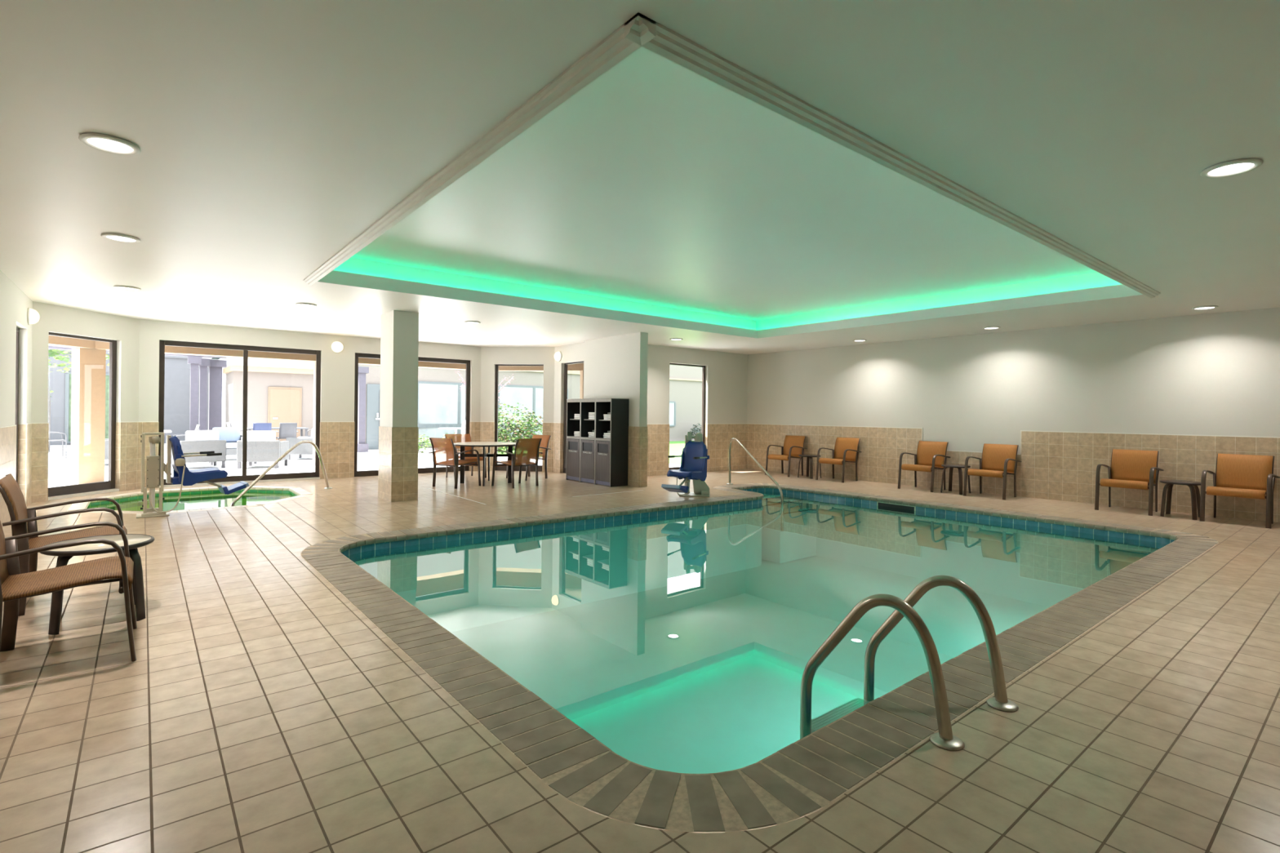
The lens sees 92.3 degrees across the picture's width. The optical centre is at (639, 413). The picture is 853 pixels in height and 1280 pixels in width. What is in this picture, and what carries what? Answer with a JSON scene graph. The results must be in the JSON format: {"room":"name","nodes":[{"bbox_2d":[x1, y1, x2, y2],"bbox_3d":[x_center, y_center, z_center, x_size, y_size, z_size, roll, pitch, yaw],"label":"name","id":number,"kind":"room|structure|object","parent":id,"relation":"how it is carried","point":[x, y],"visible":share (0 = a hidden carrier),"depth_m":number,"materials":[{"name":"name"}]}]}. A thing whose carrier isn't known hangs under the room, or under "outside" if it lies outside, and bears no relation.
{"room":"indoor swimming pool","nodes":[
{"label":"indoor swimming pool","id":0,"kind":"room"},
{"bbox_2d":[0,270,32,426],"bbox_3d":[-4.245,-0.115,3.222,0.150,2.800,13.550,1,0,-39],"label":"wall","id":1,"kind":"structure","parent":0,"point":[15,304],"depth_m":7.32,"materials":[{"name":"paint"}]},
{"bbox_2d":[0,422,31,527],"bbox_3d":[-4.224,0.730,3.245,0.096,1.112,13.550,1,0,-39],"label":"trim","id":2,"kind":"structure","parent":1,"relation":"attached to","point":[7,433],"depth_m":7.47,"materials":[{"name":"tile"}]},
{"bbox_2d":[15,326,19,483],"bbox_3d":[-7.951,0.061,7.756,0.055,2.370,0.920,1,0,-39],"label":"door","id":3,"kind":"structure","parent":1,"relation":"in","point":[17,328],"depth_m":8.07,"materials":[{"name":"brown metal"}]},
{"bbox_2d":[26,307,39,324],"bbox_3d":[-8.148,-1.301,8.267,0.108,0.230,0.230,1,0,-39],"label":"wall sconce","id":4,"kind":"object","parent":1,"relation":"attached to","point":[33,316],"visible":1,"depth_m":8.20,"materials":[{"name":"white glass"}]},
{"bbox_2d":[31,301,139,500],"bbox_3d":[-8.437,-0.159,9.353,0.150,2.800,1.626,1,0,6],"label":"wall","id":5,"kind":"structure","parent":0,"point":[54,318],"depth_m":9.33,"materials":[{"name":"paint"}]},
{"bbox_2d":[48,332,116,497],"bbox_3d":[-8.471,0.016,9.305,0.055,2.370,1.095,1,0,6],"label":"window","id":6,"kind":"structure","parent":5,"relation":"in","point":[110,483],"depth_m":9.77,"materials":[{"name":"brown metal"}]},
{"bbox_2d":[31,421,138,502],"bbox_3d":[-8.408,0.686,9.349,0.096,1.112,1.626,1,0,6],"label":"trim","id":7,"kind":"structure","parent":5,"relation":"attached to","point":[126,453],"depth_m":9.84,"materials":[{"name":"tile"}]},
{"bbox_2d":[138,319,480,487],"bbox_3d":[-5.991,-0.133,12.098,6.000,2.800,0.150,1,0,-39],"label":"wall","id":8,"kind":"structure","parent":0,"point":[337,369],"depth_m":11.75,"materials":[{"name":"paint"}]},
{"bbox_2d":[158,340,320,485],"bbox_3d":[-7.179,-0.003,11.172,2.470,2.455,0.059,1,0,-39],"label":"window","id":9,"kind":"structure","parent":8,"relation":"in","point":[243,477],"depth_m":11.15,"materials":[{"name":"brown metal"}]},
{"bbox_2d":[137,421,479,488],"bbox_3d":[-5.976,0.711,12.069,6.000,1.112,0.096,1,0,-39],"label":"trim","id":10,"kind":"structure","parent":8,"relation":"attached to","point":[336,443],"depth_m":12.03,"materials":[{"name":"tile"}]},
{"bbox_2d":[330,341,343,352],"bbox_3d":[-5.898,-1.302,11.998,0.230,0.230,0.108,1,0,-39],"label":"wall sconce","id":11,"kind":"object","parent":8,"relation":"attached to","point":[335,346],"visible":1,"depth_m":11.97,"materials":[{"name":"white glass"}]},
{"bbox_2d":[354,352,470,476],"bbox_3d":[-4.801,0.037,13.098,2.450,2.485,0.055,1,0,-39],"label":"window","id":12,"kind":"structure","parent":8,"relation":"in","point":[438,469],"depth_m":13.18,"materials":[{"name":"brown metal"}]},
{"bbox_2d":[48,426,680,487],"bbox_3d":[-12.207,1.222,30.974,100.000,0.001,56.500,1,0,-39],"label":"paving","id":13,"kind":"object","parent":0,"point":[59,467],"depth_m":15.05,"materials":[{"name":"concrete"}]},
{"bbox_2d":[48,431,66,457],"bbox_3d":[-15.689,0.715,16.372,0.580,0.945,0.588,1,0,40],"label":"patio chair","id":14,"kind":"object","parent":13,"relation":"on","point":[62,433],"visible":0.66,"depth_m":16.40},
{"bbox_2d":[47,349,109,452],"bbox_3d":[-17.870,-1.290,18.346,4.433,4.912,3.272,1,0,-39],"label":"shade tree","id":15,"kind":"object","parent":13,"relation":"on","point":[52,353],"visible":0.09,"depth_m":18.45,"materials":[{"name":"green plant"}]},
{"bbox_2d":[104,438,108,459],"bbox_3d":[-12.712,0.787,14.544,0.860,0.860,0.820,1,0,34],"label":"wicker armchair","id":16,"kind":"object","parent":13,"relation":"on","point":[106,450],"visible":0.02,"depth_m":14.27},
{"bbox_2d":[48,348,222,445],"bbox_3d":[-21.445,-1.885,21.366,11.500,6.020,0.380,1,0,-39],"label":"wall","id":17,"kind":"structure","parent":13,"relation":"on","point":[177,369],"depth_m":23.74,"materials":[{"name":"grey paint"}]},
{"bbox_2d":[164,430,171,457],"bbox_3d":[-12.943,0.834,16.227,0.900,0.760,0.900,1,0,-39],"label":"patio table","id":18,"kind":"object","parent":13,"relation":"on","point":[167,432],"visible":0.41,"depth_m":16.14,"materials":[{"name":"white plastic"}]},
{"bbox_2d":[172,424,199,436],"bbox_3d":[-11.617,0.757,15.695,0.588,0.945,0.580,1,0,-42],"label":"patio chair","id":19,"kind":"object","parent":13,"relation":"on","point":[197,426],"visible":0.16,"depth_m":15.78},
{"bbox_2d":[179,430,226,467],"bbox_3d":[-10.089,0.814,14.085,0.820,0.860,0.860,1,0,42],"label":"wicker armchair","id":20,"kind":"object","parent":13,"relation":"on","point":[196,441],"visible":0.72,"depth_m":13.83,"materials":[{"name":"wicker"}]},
{"bbox_2d":[185,430,218,440],"bbox_3d":[-9.902,0.586,13.916,0.160,0.400,0.620,1,0,42],"label":"cushion","id":21,"kind":"object","parent":20,"relation":"on","point":[193,435],"depth_m":13.84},
{"bbox_2d":[48,345,368,452],"bbox_3d":[-13.431,-0.451,16.453,8.090,3.320,9.940,1,0,11],"label":"building","id":22,"kind":"structure","parent":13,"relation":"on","point":[215,366],"depth_m":17.73,"materials":[{"name":"paint"}]},
{"bbox_2d":[212,426,242,455],"bbox_3d":[-10.981,0.805,16.347,0.860,0.860,0.820,1,0,-37],"label":"wicker armchair","id":23,"kind":"object","parent":13,"relation":"on","point":[231,434],"visible":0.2,"depth_m":16.48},
{"bbox_2d":[212,426,239,442],"bbox_3d":[-11.130,0.573,16.546,0.620,0.400,0.160,1,0,-37],"label":"cushion","id":24,"kind":"object","parent":23,"relation":"on","point":[231,434],"depth_m":16.53,"materials":[{"name":"fabric"}]},
{"bbox_2d":[226,442,236,448],"bbox_3d":[-10.945,0.848,16.299,0.620,0.125,0.660,1,0,-37],"label":"seat cushion","id":25,"kind":"object","parent":23,"relation":"on","point":[227,443],"depth_m":16.13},
{"bbox_2d":[208,444,257,465],"bbox_3d":[-10.097,1.014,15.251,1.000,0.460,0.700,1,0,-39],"label":"coffee table","id":26,"kind":"object","parent":13,"relation":"on","point":[229,445],"visible":0.16,"depth_m":15.00,"materials":[{"name":"white plastic"}]},
{"bbox_2d":[226,422,242,431],"bbox_3d":[-12.609,0.747,19.320,0.588,0.945,0.580,1,0,-45],"label":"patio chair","id":27,"kind":"object","parent":13,"relation":"on","point":[228,424],"visible":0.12,"depth_m":19.11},
{"bbox_2d":[253,422,271,431],"bbox_3d":[-11.542,0.758,18.780,0.580,0.945,0.588,1,0,-32],"label":"patio chair","id":28,"kind":"object","parent":13,"relation":"on","point":[256,426],"visible":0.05,"depth_m":18.56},
{"bbox_2d":[236,431,288,468],"bbox_3d":[-8.815,0.828,14.409,0.860,0.860,0.820,1,0,-15],"label":"wicker armchair","id":29,"kind":"object","parent":13,"relation":"on","point":[262,446],"visible":0.77,"depth_m":14.07,"materials":[{"name":"wicker"}]},
{"bbox_2d":[247,431,275,440],"bbox_3d":[-8.748,0.598,14.168,0.620,0.400,0.160,1,0,-15],"label":"cushion","id":30,"kind":"object","parent":29,"relation":"on","point":[251,435],"depth_m":14.10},
{"bbox_2d":[218,357,313,441],"bbox_3d":[-13.834,-0.405,25.335,5.950,3.220,3.000,1,0,-39],"label":"outbuilding","id":31,"kind":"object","parent":13,"relation":"on","point":[278,392],"visible":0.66,"depth_m":23.57,"materials":[{"name":"paint"}]},
{"bbox_2d":[225,356,313,386],"bbox_3d":[-16.170,-2.080,29.477,6.100,6.520,0.400,1,0,-39],"label":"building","id":32,"kind":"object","parent":13,"relation":"on","point":[226,357],"visible":0.02,"depth_m":28.37,"materials":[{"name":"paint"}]},
{"bbox_2d":[247,426,308,436],"bbox_3d":[-11.831,0.846,20.020,1.700,0.760,0.900,1,0,-39],"label":"patio table","id":33,"kind":"object","parent":13,"relation":"on","point":[301,428],"visible":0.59,"depth_m":20.18,"materials":[{"name":"grey paint"}]},
{"bbox_2d":[275,422,298,439],"bbox_3d":[-11.133,0.763,19.368,0.580,0.945,0.588,1,0,-41],"label":"patio chair","id":34,"kind":"object","parent":13,"relation":"on","point":[286,430],"visible":0.63,"depth_m":19.18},
{"bbox_2d":[286,428,312,460],"bbox_3d":[-9.126,0.824,16.928,0.820,0.860,0.860,1,0,-8],"label":"wicker armchair","id":35,"kind":"object","parent":13,"relation":"on","point":[304,448],"visible":0.29,"depth_m":16.50,"materials":[{"name":"wicker"}]},
{"bbox_2d":[48,335,583,484],"bbox_3d":[-5.554,-0.368,11.561,11.455,3.320,4.466,1,0,-39],"label":"porch","id":36,"kind":"object","parent":13,"relation":"on","point":[88,357],"visible":0.16,"depth_m":10.76,"materials":[{"name":"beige paint"}]},
{"bbox_2d":[417,434,431,453],"bbox_3d":[-7.212,0.980,19.774,1.010,0.643,0.852,1,0,-39],"label":"shrub","id":37,"kind":"object","parent":13,"relation":"on","point":[427,441],"visible":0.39,"depth_m":19.81,"materials":[{"name":"green plant"}]},
{"bbox_2d":[438,427,461,434],"bbox_3d":[-6.396,0.893,21.330,1.160,0.780,1.160,1,0,-39],"label":"bistro table","id":38,"kind":"object","parent":13,"relation":"on","point":[455,428],"visible":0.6,"depth_m":20.97,"materials":[{"name":"white plastic"}]},
{"bbox_2d":[461,420,465,434],"bbox_3d":[-5.205,0.745,18.430,0.280,1.100,0.285,1,0,-39],"label":"urn","id":39,"kind":"object","parent":13,"relation":"on","point":[463,427],"visible":0.19,"depth_m":18.31,"materials":[{"name":"ceramic"}]},
{"bbox_2d":[358,364,702,449],"bbox_3d":[1.060,-1.899,29.879,28.800,6.520,0.448,1,0,-39],"label":"building","id":40,"kind":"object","parent":13,"relation":"on","point":[441,400],"visible":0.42,"depth_m":24.48,"materials":[{"name":"paint"}]},
{"bbox_2d":[497,440,693,464],"bbox_3d":[8.187,1.428,28.500,31.400,0.001,10.800,1,0,-39],"label":"lawn","id":41,"kind":"structure","parent":13,"relation":"on","point":[676,447],"depth_m":22.23,"materials":[{"name":"green plant"}]},
{"bbox_2d":[454,370,514,400],"bbox_3d":[-5.616,-0.349,22.178,1.485,3.285,1.972,1,0,43],"label":"tree","id":42,"kind":"object","parent":41,"relation":"on","point":[455,371],"visible":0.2,"depth_m":22.13,"materials":[{"name":"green plant"}]},
{"bbox_2d":[497,402,542,453],"bbox_3d":[-3.987,0.491,19.406,2.569,1.679,1.277,1,0,-39],"label":"flowering bush","id":43,"kind":"object","parent":41,"relation":"on","point":[503,432],"visible":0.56,"depth_m":19.31,"materials":[{"name":"green plant"}]},
{"bbox_2d":[689,422,702,439],"bbox_3d":[2.907,0.937,30.278,1.056,0.942,0.824,1,0,-39],"label":"shrub","id":44,"kind":"object","parent":41,"relation":"on","point":[695,428],"visible":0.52,"depth_m":30.18,"materials":[{"name":"green plant"}]},
{"bbox_2d":[379,310,418,426],"bbox_3d":[-3.659,-0.108,9.323,0.365,2.800,0.620,1,0,-39],"label":"wall pillar","id":45,"kind":"structure","parent":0,"point":[399,330],"depth_m":9.10,"materials":[{"name":"paint"}]},
{"bbox_2d":[377,426,418,502],"bbox_3d":[-3.668,0.747,9.323,0.385,1.090,0.640,1,0,-39],"label":"trim","id":46,"kind":"structure","parent":45,"relation":"attached to","point":[397,473],"depth_m":9.10,"materials":[{"name":"tile"}]},
{"bbox_2d":[480,346,554,422],"bbox_3d":[-2.760,-0.099,13.912,1.697,2.800,0.150,1,0,6],"label":"wall","id":47,"kind":"structure","parent":0,"point":[490,356],"depth_m":13.85,"materials":[{"name":"paint"}]},
{"bbox_2d":[480,421,553,471],"bbox_3d":[-2.773,0.745,13.875,1.697,1.112,0.096,1,0,6],"label":"trim","id":48,"kind":"structure","parent":47,"relation":"attached to","point":[486,428],"depth_m":13.89,"materials":[{"name":"tile"}]},
{"bbox_2d":[494,364,543,471],"bbox_3d":[-2.728,0.096,13.936,1.140,2.410,0.055,1,0,6],"label":"window","id":49,"kind":"structure","parent":47,"relation":"in","point":[532,468],"depth_m":13.96,"materials":[{"name":"brown metal"}]},
{"bbox_2d":[553,342,583,422],"bbox_3d":[-1.284,-0.084,13.077,0.150,2.800,1.850,1,0,-39],"label":"wall","id":50,"kind":"structure","parent":0,"point":[574,353],"depth_m":13.54,"materials":[{"name":"paint"}]},
{"bbox_2d":[554,351,561,361],"bbox_3d":[-1.828,-1.259,13.559,0.108,0.230,0.230,1,0,-39],"label":"wall sconce","id":51,"kind":"object","parent":50,"relation":"attached to","point":[557,356],"visible":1,"depth_m":13.51,"materials":[{"name":"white glass"}]},
{"bbox_2d":[552,422,564,473],"bbox_3d":[-1.323,0.760,13.053,0.096,1.112,1.850,1,0,-39],"label":"trim","id":52,"kind":"structure","parent":50,"relation":"attached to","point":[557,466],"depth_m":13.58,"materials":[{"name":"tile"}]},
{"bbox_2d":[563,361,583,473],"bbox_3d":[-1.331,0.106,13.176,0.055,2.420,1.060,1,0,-39],"label":"window","id":53,"kind":"structure","parent":50,"relation":"in","point":[568,363],"depth_m":13.54,"materials":[{"name":"brown metal"}]},
{"bbox_2d":[583,332,648,426],"bbox_3d":[-0.510,-0.075,11.857,0.179,2.800,1.820,1,0,-39],"label":"wall","id":54,"kind":"structure","parent":0,"point":[615,366],"depth_m":11.55,"materials":[{"name":"paint"}]},
{"bbox_2d":[627,426,648,487],"bbox_3d":[-0.516,0.780,11.853,0.199,1.090,1.830,1,0,-39],"label":"trim","id":55,"kind":"structure","parent":54,"relation":"attached to","point":[637,436],"depth_m":11.16,"materials":[{"name":"tile"}]},
{"bbox_2d":[0,0,1279,354],"bbox_3d":[0.403,-1.466,7.709,13.000,0.001,15.000,1,0,-39],"label":"ceiling","id":56,"kind":"structure","parent":0,"point":[270,135],"depth_m":3.10,"materials":[{"name":"paint"}]},
{"bbox_2d":[78,133,141,155],"bbox_3d":[-2.938,-1.492,3.412,0.264,0.018,0.264,1,0,-39],"label":"recessed light","id":57,"kind":"object","parent":56,"relation":"in","point":[106,143],"visible":1,"depth_m":3.40,"materials":[{"name":"glass"}]},
{"bbox_2d":[101,232,141,243],"bbox_3d":[-4.463,-1.508,5.290,0.264,0.018,0.264,1,0,-39],"label":"recessed light","id":58,"kind":"object","parent":56,"relation":"in","point":[114,237],"visible":1,"depth_m":5.28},
{"bbox_2d":[113,285,141,290],"bbox_3d":[-6.249,-1.527,7.498,0.264,0.018,0.264,1,0,-39],"label":"recessed light","id":59,"kind":"object","parent":56,"relation":"in","point":[122,287],"visible":1,"depth_m":7.47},
{"bbox_2d":[295,302,316,306],"bbox_3d":[-4.647,-1.510,8.563,0.264,0.018,0.264,1,0,-39],"label":"recessed light","id":60,"kind":"object","parent":56,"relation":"in","point":[304,304],"visible":1,"depth_m":8.54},
{"bbox_2d":[464,320,480,324],"bbox_3d":[-2.746,-1.490,10.076,0.264,0.018,0.264,1,0,-39],"label":"recessed light","id":61,"kind":"object","parent":56,"relation":"in","point":[465,322],"visible":1,"depth_m":10.05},
{"bbox_2d":[669,337,683,340],"bbox_3d":[0.714,-1.454,12.064,0.264,0.018,0.264,1,0,-39],"label":"recessed light","id":62,"kind":"object","parent":56,"relation":"in","point":[673,339],"visible":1,"depth_m":11.98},
{"bbox_2d":[303,12,1160,297],"bbox_3d":[1.128,-1.431,7.051,7.800,0.055,6.035,1,0,-39],"label":"trim","id":63,"kind":"structure","parent":56,"relation":"attached to","point":[640,30],"depth_m":3.10,"materials":[{"name":"paint"}]},
{"bbox_2d":[853,339,866,341],"bbox_3d":[4.261,-1.416,11.924,0.264,0.018,0.264,1,0,-39],"label":"recessed light","id":64,"kind":"object","parent":56,"relation":"in","point":[853,340],"visible":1,"depth_m":11.91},
{"bbox_2d":[982,326,1000,329],"bbox_3d":[5.758,-1.401,10.073,0.264,0.018,0.264,1,0,-39],"label":"recessed light","id":65,"kind":"object","parent":56,"relation":"in","point":[987,327],"visible":1,"depth_m":10.03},
{"bbox_2d":[1191,305,1217,310],"bbox_3d":[7.393,-1.383,8.052,0.264,0.018,0.264,1,0,-39],"label":"recessed light","id":66,"kind":"object","parent":56,"relation":"in","point":[1209,307],"visible":1,"depth_m":8.03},
{"bbox_2d":[1200,158,1262,177],"bbox_3d":[3.436,-1.425,3.578,0.264,0.018,0.264,1,0,-39],"label":"recessed light","id":67,"kind":"object","parent":56,"relation":"in","point":[1233,167],"visible":1,"depth_m":3.56,"materials":[{"name":"glass"}]},
{"bbox_2d":[0,469,1279,852],"bbox_3d":[0.374,1.334,7.709,13.000,0.001,15.000,1,0,-39],"label":"floor","id":68,"kind":"structure","parent":0,"point":[258,709],"depth_m":2.63,"materials":[{"name":"tile"}]},
{"bbox_2d":[0,473,127,616],"bbox_3d":[-3.962,0.856,4.261,0.667,0.869,0.676,1,0,-40],"label":"lounge armchair","id":69,"kind":"object","parent":68,"relation":"on","point":[23,519],"visible":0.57,"depth_m":4.16,"materials":[{"name":"brown metal"}]},
{"bbox_2d":[0,520,137,662],"bbox_3d":[-3.110,0.865,3.280,0.667,0.869,0.676,1,0,-39],"label":"lounge armchair","id":70,"kind":"object","parent":68,"relation":"on","point":[15,586],"visible":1,"depth_m":3.27,"materials":[{"name":"brown metal"}]},
{"bbox_2d":[39,533,154,635],"bbox_3d":[-3.416,1.054,3.883,0.548,0.483,0.548,1,0,-42],"label":"side table","id":71,"kind":"object","parent":68,"relation":"on","point":[135,540],"visible":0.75,"depth_m":3.84,"materials":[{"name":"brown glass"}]},
{"bbox_2d":[66,485,313,513],"bbox_3d":[-6.592,1.282,9.213,2.852,0.050,2.852,1,0,-39],"label":"trim","id":72,"kind":"structure","parent":68,"relation":"on","point":[300,492],"depth_m":9.42,"materials":[{"name":"tile"}]},
{"bbox_2d":[136,432,248,518],"bbox_3d":[-5.704,0.755,7.874,0.533,1.026,1.168,1,0,43],"label":"lift","id":73,"kind":"object","parent":68,"relation":"on","point":[175,458],"visible":1,"depth_m":7.63,"materials":[{"name":"beige plastic"}]},
{"bbox_2d":[88,489,297,505],"bbox_3d":[-6.596,1.656,9.213,2.540,0.710,2.540,1,0,-39],"label":"basin","id":74,"kind":"object","parent":68,"relation":"in","point":[189,492],"visible":0.03,"depth_m":10.13,"materials":[{"name":"paint"}]},
{"bbox_2d":[87,491,295,511],"bbox_3d":[-6.592,1.331,9.213,2.540,0.001,2.540,1,0,-39],"label":"water","id":75,"kind":"object","parent":74,"relation":"in","point":[205,500],"visible":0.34,"depth_m":9.34,"materials":[{"name":"liquid"}]},
{"bbox_2d":[231,440,332,506],"bbox_3d":[-5.504,0.881,9.534,0.128,0.896,1.983,1,0,13],"label":"handrail","id":76,"kind":"object","parent":68,"relation":"on","point":[313,444],"visible":0.97,"depth_m":9.50,"materials":[{"name":"metal"}]},
{"bbox_2d":[428,437,480,488],"bbox_3d":[-3.297,0.863,10.926,0.676,0.869,0.667,1,0,30],"label":"armchair","id":77,"kind":"object","parent":68,"relation":"on","point":[443,451],"visible":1,"depth_m":10.74,"materials":[{"name":"brown metal"}]},
{"bbox_2d":[444,434,486,478],"bbox_3d":[-3.547,0.860,12.416,0.676,0.869,0.667,1,0,-41],"label":"armchair","id":78,"kind":"object","parent":68,"relation":"on","point":[455,437],"visible":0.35,"depth_m":12.58,"materials":[{"name":"brown metal"}]},
{"bbox_2d":[453,441,515,486],"bbox_3d":[-2.860,0.927,11.457,1.264,0.745,1.264,1,0,-39],"label":"dining table","id":79,"kind":"object","parent":68,"relation":"on","point":[484,444],"visible":0.88,"depth_m":11.39,"materials":[{"name":"wood"}]},
{"bbox_2d":[491,438,542,488],"bbox_3d":[-2.199,0.875,11.069,0.667,0.869,0.676,1,0,40],"label":"armchair","id":80,"kind":"object","parent":68,"relation":"on","point":[526,451],"visible":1,"depth_m":10.94,"materials":[{"name":"brown metal"}]},
{"bbox_2d":[506,434,551,480],"bbox_3d":[-2.228,0.874,12.390,0.676,0.869,0.667,1,0,41],"label":"armchair","id":81,"kind":"object","parent":68,"relation":"on","point":[544,442],"visible":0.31,"depth_m":12.43,"materials":[{"name":"fabric"}]},
{"bbox_2d":[427,488,636,504],"bbox_3d":[-1.803,1.310,10.624,2.920,0.001,2.330,1,0,-39],"label":"trim","id":82,"kind":"structure","parent":68,"relation":"on","point":[428,488],"depth_m":9.85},
{"bbox_2d":[565,399,580,481],"bbox_3d":[-1.155,0.518,12.171,0.416,1.600,0.498,1,0,-39],"label":"cabinet","id":83,"kind":"object","parent":68,"relation":"on","point":[573,406],"visible":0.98,"depth_m":12.15,"materials":[{"name":"black wood"}]},
{"bbox_2d":[579,398,595,483],"bbox_3d":[-0.840,0.521,11.782,0.416,1.600,0.498,1,0,-39],"label":"cabinet","id":84,"kind":"object","parent":68,"relation":"on","point":[587,464],"visible":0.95,"depth_m":11.76,"materials":[{"name":"brown wood"}]},
{"bbox_2d":[594,398,629,487],"bbox_3d":[-0.526,0.524,11.393,0.416,1.600,0.498,1,0,-39],"label":"cabinet","id":85,"kind":"object","parent":68,"relation":"on","point":[611,455],"visible":1,"depth_m":11.24,"materials":[{"name":"brown wood"}]},
{"bbox_2d":[661,431,710,497],"bbox_3d":[0.772,0.818,9.759,0.585,1.040,1.150,1,0,20],"label":"lift","id":86,"kind":"object","parent":68,"relation":"on","point":[695,456],"visible":1,"depth_m":9.89,"materials":[{"name":"blue plastic"}]},
{"bbox_2d":[726,438,783,502],"bbox_3d":[2.048,1.208,10.976,0.128,1.487,1.755,1,0,-24],"label":"pool handrail","id":87,"kind":"object","parent":68,"relation":"on","point":[775,482],"visible":0.89,"depth_m":11.09,"materials":[{"name":"metal"}]},
{"bbox_2d":[341,488,1174,773],"bbox_3d":[1.263,1.941,6.918,7.827,1.105,6.093,1,0,-39],"label":"basin","id":88,"kind":"object","parent":68,"relation":"in","point":[686,678],"visible":0.14,"depth_m":6.48,"materials":[{"name":"paint"}]},
{"bbox_2d":[346,491,1167,617],"bbox_3d":[1.268,1.465,6.918,7.827,0.001,6.093,1,0,-39],"label":"pool water","id":89,"kind":"object","parent":88,"relation":"in","point":[800,542],"visible":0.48,"depth_m":6.34,"materials":[{"name":"liquid"}]},
{"bbox_2d":[876,501,915,511],"bbox_3d":[4.038,1.506,9.710,0.006,0.163,0.640,1,0,-39],"label":"skimmer","id":90,"kind":"object","parent":88,"relation":"attached to","point":[878,504],"visible":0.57,"depth_m":9.70,"materials":[{"name":"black plastic"}]},
{"bbox_2d":[300,483,1218,832],"bbox_3d":[1.269,1.369,6.918,8.439,0.060,6.705,1,0,-39],"label":"pool coping","id":91,"kind":"structure","parent":68,"relation":"on","point":[805,776],"depth_m":2.80,"materials":[{"name":"brick"}]},
{"bbox_2d":[764,435,807,476],"bbox_3d":[3.249,0.932,13.633,0.667,0.869,0.676,1,0,-39],"label":"armchair","id":92,"kind":"object","parent":68,"relation":"on","point":[793,446],"visible":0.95,"depth_m":13.68,"materials":[{"name":"fabric"}]},
{"bbox_2d":[797,454,821,479],"bbox_3d":[3.611,1.127,13.091,0.458,0.483,0.458,1,0,-39],"label":"side table","id":93,"kind":"object","parent":68,"relation":"on","point":[809,457],"visible":0.91,"depth_m":13.04,"materials":[{"name":"brown metal"}]},
{"bbox_2d":[815,437,862,483],"bbox_3d":[4.084,0.941,12.618,0.667,0.869,0.676,1,0,-38],"label":"armchair","id":94,"kind":"object","parent":68,"relation":"on","point":[846,449],"visible":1,"depth_m":12.66,"materials":[{"name":"fabric"}]},
{"bbox_2d":[800,575,1018,751],"bbox_3d":[1.240,1.538,2.855,0.765,1.511,0.691,1,0,-39],"label":"pool ladder","id":95,"kind":"object","parent":68,"relation":"attached to","point":[944,739],"visible":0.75,"depth_m":2.83,"materials":[{"name":"metal"}]},
{"bbox_2d":[897,440,950,492],"bbox_3d":[5.198,0.952,11.241,0.667,0.869,0.676,1,0,-38],"label":"armchair","id":96,"kind":"object","parent":68,"relation":"on","point":[930,455],"visible":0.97,"depth_m":11.29,"materials":[{"name":"fabric"}]},
{"bbox_2d":[940,464,970,494],"bbox_3d":[5.523,1.147,10.760,0.458,0.483,0.458,1,0,-39],"label":"side table","id":97,"kind":"object","parent":68,"relation":"on","point":[951,467],"visible":0.93,"depth_m":10.72,"materials":[{"name":"brown metal"}]},
{"bbox_2d":[963,443,1021,500],"bbox_3d":[5.927,0.960,10.339,0.667,0.869,0.676,1,0,-38],"label":"armchair","id":98,"kind":"object","parent":68,"relation":"on","point":[998,460],"visible":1,"depth_m":10.39,"materials":[{"name":"fabric"}]},
{"bbox_2d":[1094,448,1164,515],"bbox_3d":[7.065,0.972,8.884,0.667,0.869,0.676,1,0,-40],"label":"armchair","id":99,"kind":"object","parent":68,"relation":"on","point":[1128,468],"visible":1,"depth_m":8.94,"materials":[{"name":"brown metal"}]},
{"bbox_2d":[1159,480,1200,519],"bbox_3d":[7.366,1.167,8.370,0.458,0.483,0.458,1,0,-39],"label":"side table","id":100,"kind":"object","parent":68,"relation":"on","point":[1192,485],"visible":0.92,"depth_m":8.35,"materials":[{"name":"brown metal"}]},
{"bbox_2d":[1200,453,1279,528],"bbox_3d":[7.790,0.979,7.988,0.667,0.869,0.676,1,0,-37],"label":"armchair","id":101,"kind":"object","parent":68,"relation":"on","point":[1242,476],"visible":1,"depth_m":8.05,"materials":[{"name":"fabric"},{"name":"metal"}]},
{"bbox_2d":[647,344,747,424],"bbox_3d":[0.883,-0.061,13.736,4.350,2.800,0.150,1,0,-39],"label":"wall","id":102,"kind":"structure","parent":0,"point":[726,373],"depth_m":14.23,"materials":[{"name":"paint"}]},
{"bbox_2d":[669,363,705,470],"bbox_3d":[1.031,0.101,13.893,1.180,2.420,0.055,1,0,-39],"label":"window","id":103,"kind":"structure","parent":102,"relation":"in","point":[677,364],"depth_m":14.22,"materials":[{"name":"brown metal"}]},
{"bbox_2d":[647,423,746,475],"bbox_3d":[0.898,0.783,13.707,4.350,1.112,0.096,1,0,-39],"label":"trim","id":104,"kind":"structure","parent":102,"relation":"attached to","point":[717,437],"depth_m":14.29,"materials":[{"name":"tile"}]},
{"bbox_2d":[316,46,1144,338],"bbox_3d":[1.137,-1.668,7.111,8.315,0.420,6.550,1,0,-39],"label":"ceiling","id":105,"kind":"structure","parent":0,"point":[659,193],"depth_m":6.36,"materials":[{"name":"paint"}]},
{"bbox_2d":[746,306,1279,453],"bbox_3d":[6.343,-0.003,10.565,0.150,2.800,11.650,1,0,-39],"label":"wall","id":106,"kind":"structure","parent":0,"point":[1216,373],"depth_m":10.08,"materials":[{"name":"paint"}]},
{"bbox_2d":[746,423,1279,522],"bbox_3d":[6.271,0.840,10.514,0.010,1.112,11.650,1,0,-39],"label":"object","id":107,"kind":"structure","parent":106,"relation":"attached to","point":[1056,465],"depth_m":9.94,"materials":[{"name":"tile"}]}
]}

